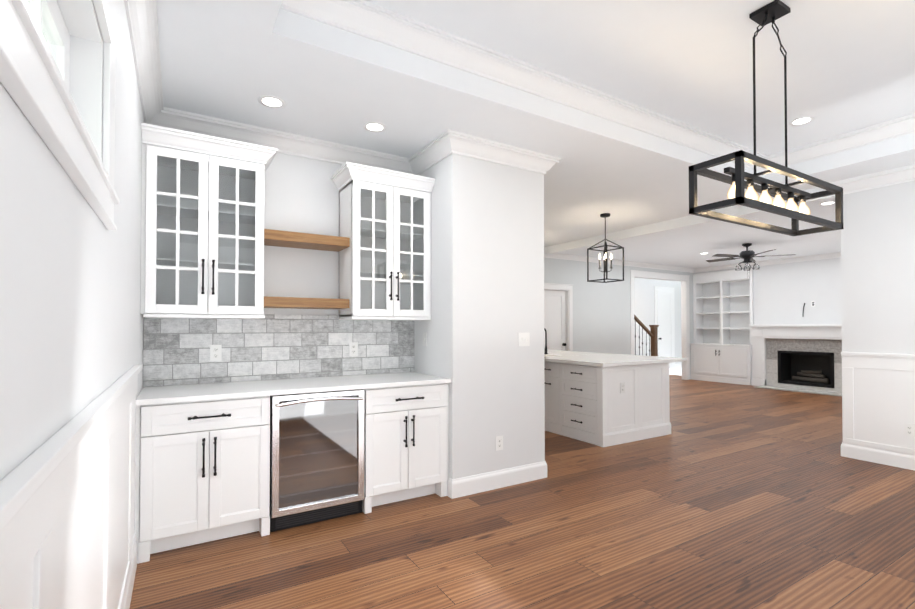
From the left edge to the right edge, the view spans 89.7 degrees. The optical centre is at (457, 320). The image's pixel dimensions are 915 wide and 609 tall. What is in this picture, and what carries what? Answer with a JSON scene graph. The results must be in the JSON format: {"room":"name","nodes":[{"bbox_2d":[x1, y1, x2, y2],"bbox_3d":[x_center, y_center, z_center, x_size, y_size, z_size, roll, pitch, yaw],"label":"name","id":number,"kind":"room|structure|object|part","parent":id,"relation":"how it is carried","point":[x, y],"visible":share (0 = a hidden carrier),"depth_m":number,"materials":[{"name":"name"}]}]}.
{"room":"dining room","nodes":[
{"label":"dining room","id":0,"kind":"room"},
{"bbox_2d":[0,0,914,608],"bbox_3d":[3.247,-0.264,7.783,14.620,3.350,11.700,0,-1,-31],"label":"wall","id":1,"kind":"structure","parent":0,"point":[534,138],"depth_m":3.13,"materials":[{"name":"paint"}]},
{"bbox_3d":[-0.648,-0.599,0.598,0.157,0.578,2.070,0,-1,-31],"label":"window trim casing","id":2,"kind":"part","parent":1,"relation":"part of","materials":[{"name":"paint"}]},
{"bbox_2d":[143,314,413,386],"bbox_3d":[-1.241,0.200,3.586,1.996,0.493,0.013,0,-1,-31],"label":"backsplash","id":3,"kind":"structure","parent":1,"relation":"attached to","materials":[{"name":"tile"}]},
{"bbox_3d":[1.729,0.738,2.488,5.950,1.000,3.640,0,-1,-31],"label":"wainscot trim panel","id":4,"kind":"part","parent":1,"relation":"part of","materials":[{"name":"paint"}]},
{"bbox_3d":[1.580,1.273,2.858,6.086,0.140,4.440,0,-1,-31],"label":"baseboard trim","id":5,"kind":"part","parent":1,"relation":"part of","materials":[{"name":"paint"}]},
{"bbox_3d":[3.043,-1.458,5.512,11.300,0.385,7.400,0,-1,-31],"label":"crown moulding","id":6,"kind":"part","parent":1,"relation":"part of","materials":[{"name":"paint"}]},
{"bbox_2d":[587,213,623,282],"bbox_3d":[1.919,-0.948,5.970,0.323,0.870,0.323,0,-1,-31],"label":"pendant lantern","id":7,"kind":"object","parent":1,"relation":"hanging from","point":[605,245],"visible":1,"depth_m":5.96,"materials":[{"name":"black metal"}]},
{"bbox_2d":[706,243,795,278],"bbox_3d":[5.070,-1.044,8.132,1.366,0.619,1.315,0,-1,-31],"label":"ceiling fan","id":8,"kind":"object","parent":1,"relation":"hanging from","point":[747,255],"visible":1,"depth_m":8.04,"materials":[{"name":"black metal"}]},
{"bbox_3d":[5.098,-0.945,8.095,0.338,0.100,0.333,0,-1,-31],"label":"lamp shade","id":9,"kind":"part","parent":8,"relation":"part of","materials":[{"name":"clear glass"}]},
{"bbox_3d":[5.087,-1.044,8.111,0.526,0.619,0.506,0,-1,-31],"label":"motor","id":10,"kind":"part","parent":8,"relation":"part of","materials":[{"name":"black metal"}]},
{"bbox_2d":[689,0,842,235],"bbox_3d":[1.705,-1.113,2.504,1.108,1.155,0.253,0,-1,-31],"label":"dining chandelier","id":11,"kind":"object","parent":1,"relation":"hanging from","point":[791,208],"visible":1,"depth_m":2.44,"materials":[{"name":"black metal"}]},
{"bbox_3d":[1.705,-0.644,2.498,0.801,0.104,0.074,0,-1,-31],"label":"bulb glass","id":12,"kind":"part","parent":11,"relation":"part of","materials":[{"name":"white glass"}]},
{"bbox_2d":[803,301,814,316],"bbox_3d":[7.223,-0.244,9.462,0.046,0.319,0.224,0,-1,-31],"label":"outlet","id":13,"kind":"object","parent":1,"relation":"attached to","point":[808,306],"depth_m":9.47,"materials":[{"name":"white plastic"}]},
{"bbox_2d":[129,374,914,608],"bbox_3d":[1.922,1.428,6.840,12.800,0.060,11.900,0,-1,-31],"label":"floor","id":14,"kind":"structure","parent":0,"point":[729,496],"depth_m":2.84,"materials":[{"name":"brown wood"}]},
{"bbox_2d":[135,395,273,563],"bbox_3d":[-1.635,0.907,2.974,0.698,0.874,0.631,0,-1,-31],"label":"base cabinet","id":15,"kind":"object","parent":14,"relation":"on","point":[202,453],"depth_m":2.69,"materials":[{"name":"paint"}]},
{"bbox_3d":[-1.453,0.730,2.695,0.223,0.354,0.040,0,-1,-31],"label":"handle","id":16,"kind":"part","parent":15,"relation":"part of","materials":[{"name":"black metal"}]},
{"bbox_2d":[136,371,450,406],"bbox_3d":[-1.073,0.458,3.305,1.996,0.030,0.659,0,-1,-31],"label":"countertop","id":17,"kind":"structure","parent":15,"relation":"on","point":[242,388],"depth_m":3.10,"materials":[{"name":"white stone"}]},
{"bbox_3d":[-1.614,-0.558,2.979,0.568,0.925,0.004,0,-1,-31],"label":"wall mount glass","id":18,"kind":"part","parent":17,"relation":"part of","materials":[{"name":"clear glass"}]},
{"bbox_3d":[-1.599,-0.281,2.950,0.076,0.223,0.040,0,-1,-31],"label":"wall mount handle","id":19,"kind":"part","parent":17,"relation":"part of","materials":[{"name":"black metal"}]},
{"bbox_3d":[-0.513,-0.549,3.647,0.548,0.925,0.004,0,-1,-31],"label":"wall mount glass","id":20,"kind":"part","parent":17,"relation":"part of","materials":[{"name":"clear glass"}]},
{"bbox_3d":[-0.497,-0.272,3.617,0.076,0.223,0.040,0,-1,-31],"label":"wall mount handle","id":21,"kind":"part","parent":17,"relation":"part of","materials":[{"name":"black metal"}]},
{"bbox_2d":[269,389,363,531],"bbox_3d":[-1.056,0.913,3.291,0.602,0.863,0.655,0,-1,-31],"label":"wine cooler","id":22,"kind":"object","parent":14,"relation":"on","point":[316,456],"visible":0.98,"depth_m":3.04,"materials":[{"name":"silver"}]},
{"bbox_2d":[269,500,361,531],"bbox_3d":[-0.940,1.295,3.094,0.602,0.093,0.063,0,-1,-31],"label":"grille","id":23,"kind":"object","parent":22,"relation":"attached to","point":[313,516],"depth_m":3.05,"materials":[{"name":"black metal"}]},
{"bbox_3d":[-0.916,0.856,3.059,0.528,0.696,0.006,0,-1,-31],"label":"door glass","id":24,"kind":"part","parent":22,"relation":"part of","materials":[{"name":"clear glass"}]},
{"bbox_2d":[362,383,448,513],"bbox_3d":[-0.517,0.917,3.652,0.678,0.874,0.631,0,-1,-31],"label":"base cabinet","id":25,"kind":"object","parent":14,"relation":"on","point":[406,429],"depth_m":3.37,"materials":[{"name":"paint"}]},
{"bbox_3d":[-0.351,0.739,3.362,0.223,0.354,0.040,0,-1,-31],"label":"handle","id":26,"kind":"part","parent":25,"relation":"part of","materials":[{"name":"black metal"}]},
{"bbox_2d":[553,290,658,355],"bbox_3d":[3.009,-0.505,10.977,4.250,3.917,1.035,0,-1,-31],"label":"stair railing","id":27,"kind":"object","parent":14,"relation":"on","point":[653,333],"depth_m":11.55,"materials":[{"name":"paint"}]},
{"bbox_2d":[544,360,670,446],"bbox_3d":[1.337,0.956,6.513,1.229,0.873,2.864,0,-1,-31],"label":"kitchen island","id":28,"kind":"object","parent":14,"relation":"on","point":[603,399],"depth_m":5.31,"materials":[{"name":"paint"}]},
{"bbox_3d":[1.244,0.882,5.515,0.040,0.575,0.683,0,-1,-31],"label":"handle","id":29,"kind":"part","parent":28,"relation":"part of","materials":[{"name":"black metal"}]},
{"bbox_2d":[544,352,595,355],"bbox_3d":[1.633,0.502,6.829,0.980,0.040,0.780,0,-1,-31],"label":"island countertop","id":30,"kind":"structure","parent":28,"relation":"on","point":[545,353],"depth_m":6.53,"materials":[{"name":"white stone"}]},
{"bbox_2d":[544,328,547,353],"bbox_3d":[1.184,0.278,6.586,0.239,0.400,0.098,0,-1,-31],"label":"faucet","id":31,"kind":"object","parent":30,"relation":"on","point":[545,348],"depth_m":6.60,"materials":[{"name":"black metal"}]},
{"bbox_2d":[544,353,686,367],"bbox_3d":[1.912,0.489,5.853,1.515,0.040,1.180,0,-1,-31],"label":"island countertop","id":32,"kind":"structure","parent":28,"relation":"on","point":[609,360],"depth_m":5.51,"materials":[{"name":"white stone"}]},
{"bbox_2d":[620,383,624,392],"bbox_3d":[1.855,0.755,5.165,0.072,0.115,0.008,0,-1,-31],"label":"outlet","id":33,"kind":"object","parent":28,"relation":"attached to","point":[622,385],"depth_m":5.16,"materials":[{"name":"white plastic"}]},
{"bbox_2d":[690,268,753,384],"bbox_3d":[6.352,0.138,11.005,0.520,2.633,1.394,0,-1,-31],"label":"built-in bookcase","id":34,"kind":"object","parent":14,"relation":"on","point":[721,348],"visible":0.83,"depth_m":11.00,"materials":[{"name":"paint"}]},
{"bbox_2d":[749,324,841,396],"bbox_3d":[7.223,0.751,9.482,0.900,1.364,2.090,0,-1,-31],"label":"fireplace","id":35,"kind":"object","parent":14,"relation":"on","point":[805,358],"visible":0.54,"depth_m":9.71,"materials":[{"name":"paint"}]},
{"bbox_2d":[544,290,565,350],"bbox_3d":[1.896,0.407,9.175,0.756,2.030,0.113,0,-1,-31],"label":"door","id":36,"kind":"structure","parent":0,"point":[555,314],"depth_m":9.26,"materials":[{"name":"paint"}]},
{"bbox_2d":[657,290,673,368],"bbox_3d":[6.482,0.278,14.286,0.792,2.428,0.113,0,-1,-31],"label":"hall door","id":37,"kind":"structure","parent":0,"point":[665,319],"depth_m":14.32,"materials":[{"name":"paint"}]}
]}

